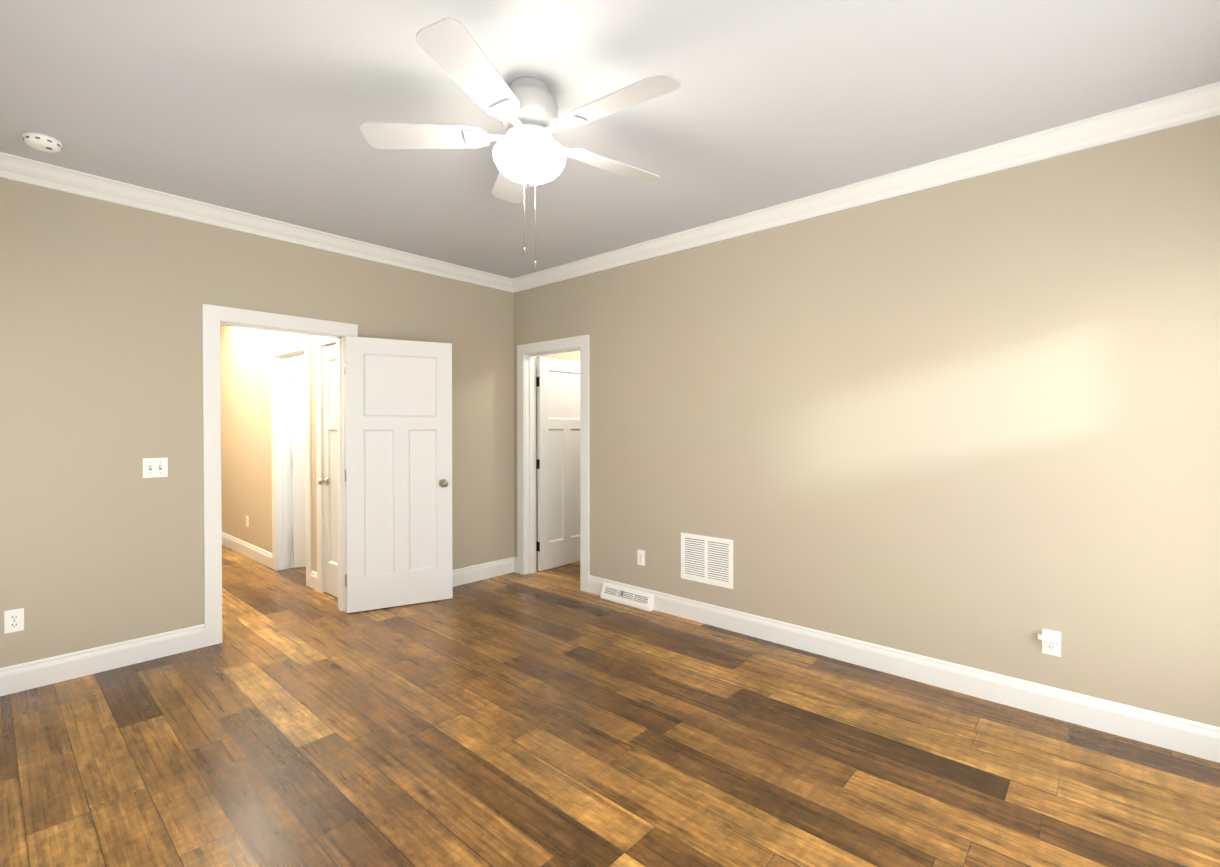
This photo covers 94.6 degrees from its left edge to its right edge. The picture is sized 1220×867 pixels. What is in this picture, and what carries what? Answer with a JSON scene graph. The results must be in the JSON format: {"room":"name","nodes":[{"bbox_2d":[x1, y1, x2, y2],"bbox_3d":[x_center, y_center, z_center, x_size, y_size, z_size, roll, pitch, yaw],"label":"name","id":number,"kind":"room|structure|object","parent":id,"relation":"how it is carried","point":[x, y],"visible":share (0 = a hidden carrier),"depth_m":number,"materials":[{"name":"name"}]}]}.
{"room":"empty bedroom","nodes":[
{"label":"empty bedroom","id":0,"kind":"room"},
{"bbox_2d":[220,337,221,517],"bbox_3d":[-4.970,-0.070,6.247,0.120,2.740,1.320,1,1,42],"label":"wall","id":1,"kind":"structure","parent":0,"point":[220,386],"depth_m":6.61,"materials":[{"name":"paint"}]},
{"bbox_2d":[220,325,316,571],"bbox_3d":[-3.235,-0.062,5.503,3.460,2.740,0.120,1,1,42],"label":"wall","id":2,"kind":"structure","parent":0,"point":[246,450],"depth_m":5.90,"materials":[{"name":"paint"}]},
{"bbox_2d":[222,532,271,567],"bbox_3d":[-3.913,1.233,6.031,1.765,0.140,0.016,1,1,42],"label":"baseboard","id":3,"kind":"structure","parent":2,"relation":"attached to","point":[258,554],"depth_m":5.94,"materials":[{"name":"white paint"}]},
{"bbox_2d":[246,515,248,526],"bbox_3d":[-3.859,0.933,5.986,0.070,0.115,0.008,1,1,42],"label":"outlet","id":4,"kind":"object","parent":2,"relation":"attached to","point":[247,521],"visible":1,"depth_m":5.97,"materials":[{"name":"white plastic"}]},
{"bbox_2d":[271,337,311,586],"bbox_3d":[-2.861,0.244,5.174,0.930,2.135,0.156,1,1,42],"label":"door frame","id":5,"kind":"structure","parent":2,"relation":"attached to","point":[282,355],"depth_m":5.39,"materials":[{"name":"white paint"}]},
{"bbox_2d":[292,359,305,567],"bbox_3d":[-2.734,0.287,5.593,0.740,2.025,0.171,0,1,-20],"label":"door leaf","id":6,"kind":"structure","parent":2,"relation":"in","point":[298,387],"depth_m":5.47,"materials":[{"name":"paint"}]},
{"bbox_2d":[316,336,335,592],"bbox_3d":[-2.186,0.251,4.559,0.596,2.135,0.138,1,1,42],"label":"door frame","id":7,"kind":"structure","parent":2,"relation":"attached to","point":[321,342],"depth_m":4.66,"materials":[{"name":"white paint"}]},
{"bbox_2d":[318,344,337,597],"bbox_3d":[-2.185,0.299,4.516,0.460,2.025,0.171,1,1,42],"label":"closet door leaf","id":8,"kind":"structure","parent":7,"relation":"attached to","point":[329,481],"depth_m":4.59,"materials":[{"name":"paint"}]},
{"bbox_2d":[0,178,579,667],"bbox_3d":[-1.699,-0.051,4.535,0.120,2.740,5.520,1,1,42],"label":"wall","id":9,"kind":"structure","parent":0,"point":[100,384],"depth_m":3.27,"materials":[{"name":"paint"}]},
{"bbox_2d":[4,608,23,633],"bbox_3d":[-3.076,0.967,2.907,0.008,0.115,0.070,1,1,42],"label":"outlet","id":10,"kind":"object","parent":9,"relation":"attached to","point":[14,620],"visible":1,"depth_m":2.90,"materials":[{"name":"white plastic"}]},
{"bbox_2d":[0,624,204,695],"bbox_3d":[-2.958,1.266,3.037,0.016,0.140,1.285,1,1,42],"label":"baseboard","id":11,"kind":"structure","parent":9,"relation":"attached to","point":[51,670],"depth_m":3.14,"materials":[{"name":"white paint"}]},
{"bbox_2d":[143,458,167,477],"bbox_3d":[-2.688,0.202,3.330,0.014,0.115,0.116,1,1,42],"label":"switch plate","id":12,"kind":"object","parent":9,"relation":"attached to","point":[154,467],"visible":1,"depth_m":3.33,"materials":[{"name":"white plastic"}]},
{"bbox_2d":[0,152,511,291],"bbox_3d":[-2.131,-1.363,3.881,0.088,0.102,3.570,1,1,42],"label":"crown molding","id":13,"kind":"structure","parent":9,"relation":"attached to","point":[12,167],"depth_m":3.52,"materials":[{"name":"white paint"}]},
{"bbox_2d":[202,304,357,646],"bbox_3d":[-2.262,0.259,3.908,0.156,2.135,0.960,1,1,42],"label":"door frame","id":14,"kind":"structure","parent":9,"relation":"attached to","point":[214,317],"depth_m":3.56,"materials":[{"name":"white paint"}]},
{"bbox_2d":[344,336,452,612],"bbox_3d":[-1.601,0.301,4.304,0.770,2.025,0.171,0,1,-28],"label":"door leaf","id":15,"kind":"structure","parent":9,"relation":"in","point":[398,474],"depth_m":4.28,"materials":[{"name":"paint"}]},
{"bbox_2d":[452,557,517,586],"bbox_3d":[-1.392,1.246,4.781,0.030,0.140,1.485,1,1,42],"label":"baseboard","id":16,"kind":"structure","parent":9,"relation":"attached to","point":[461,576],"depth_m":5.07,"materials":[{"name":"white paint"}]},
{"bbox_2d":[292,355,304,549],"bbox_3d":[-3.111,-0.076,6.813,0.100,2.740,2.000,1,1,42],"label":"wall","id":17,"kind":"structure","parent":0,"point":[301,357],"depth_m":6.28,"materials":[{"name":"paint"}]},
{"bbox_2d":[0,545,1219,866],"bbox_3d":[-1.069,1.366,3.935,10.200,0.080,7.200,1,1,42],"label":"floor","id":18,"kind":"structure","parent":0,"point":[554,717],"depth_m":2.33,"materials":[{"name":"brown wood"}]},
{"bbox_2d":[0,0,1219,278],"bbox_3d":[-1.069,-1.464,3.904,10.200,0.100,7.200,1,1,42],"label":"ceiling","id":19,"kind":"structure","parent":0,"point":[264,108],"depth_m":2.32,"materials":[{"name":"paint"}]},
{"bbox_2d":[22,132,62,152],"bbox_3d":[-2.699,-1.379,2.679,0.136,0.044,0.136,1,1,42],"label":"smoke detector","id":20,"kind":"object","parent":19,"relation":"attached to","point":[42,142],"visible":1,"depth_m":2.65,"materials":[{"name":"white plastic"}]},
{"bbox_2d":[360,18,680,268],"bbox_3d":[-0.289,-1.034,2.272,1.265,0.725,1.280,1,1,42],"label":"ceiling fan","id":21,"kind":"object","parent":19,"relation":"attached to","point":[529,151],"visible":1,"depth_m":2.17,"materials":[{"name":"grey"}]},
{"bbox_2d":[514,116,1219,726],"bbox_3d":[1.012,-0.042,3.698,5.040,2.740,0.120,1,1,42],"label":"wall","id":22,"kind":"structure","parent":0,"point":[972,422],"depth_m":2.92,"materials":[{"name":"paint"}]},
{"bbox_2d":[517,335,589,591],"bbox_3d":[-0.473,0.246,5.026,0.920,2.135,0.156,1,1,42],"label":"trim","id":23,"kind":"structure","parent":22,"relation":"attached to","point":[527,354],"depth_m":5.22,"materials":[{"name":"white paint"}]},
{"bbox_2d":[536,357,579,570],"bbox_3d":[-0.438,0.287,5.588,0.171,2.025,0.730,1,1,42],"label":"closet door leaf","id":24,"kind":"structure","parent":22,"relation":"in","point":[558,452],"depth_m":5.50,"materials":[{"name":"paint"}]},
{"bbox_2d":[600,583,653,610],"bbox_3d":[0.130,1.265,4.377,0.500,0.112,0.062,1,1,42],"label":"air vent","id":25,"kind":"object","parent":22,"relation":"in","point":[630,597],"visible":0.98,"depth_m":4.35,"materials":[{"name":"white plastic"}]},
{"bbox_2d":[637,550,644,565],"bbox_3d":[0.238,0.952,4.314,0.070,0.115,0.008,1,1,42],"label":"outlet","id":26,"kind":"object","parent":22,"relation":"attached to","point":[640,557],"visible":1,"depth_m":4.31,"materials":[{"name":"white plastic"}]},
{"bbox_2d":[681,532,732,588],"bbox_3d":[0.670,0.881,3.927,0.420,0.330,0.008,1,1,42],"label":"air vent","id":27,"kind":"object","parent":22,"relation":"in","point":[707,559],"visible":1,"depth_m":3.92,"materials":[{"name":"white plastic"}]},
{"bbox_2d":[512,81,1219,292],"bbox_3d":[0.897,-1.360,3.646,4.920,0.102,0.088,1,1,42],"label":"crown molding","id":28,"kind":"structure","parent":22,"relation":"attached to","point":[1186,107],"depth_m":2.94,"materials":[{"name":"white paint"}]},
{"bbox_2d":[588,575,1219,762],"bbox_3d":[1.291,1.262,3.372,3.930,0.140,0.016,1,1,42],"label":"baseboard","id":29,"kind":"structure","parent":22,"relation":"attached to","point":[1166,731],"depth_m":2.88,"materials":[{"name":"white paint"}]},
{"bbox_2d":[1038,629,1060,656],"bbox_3d":[2.072,0.990,2.656,0.085,0.115,0.040,1,1,42],"label":"outlet","id":30,"kind":"object","parent":22,"relation":"attached to","point":[1051,642],"visible":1,"depth_m":2.65,"materials":[{"name":"white plastic"}]}
]}

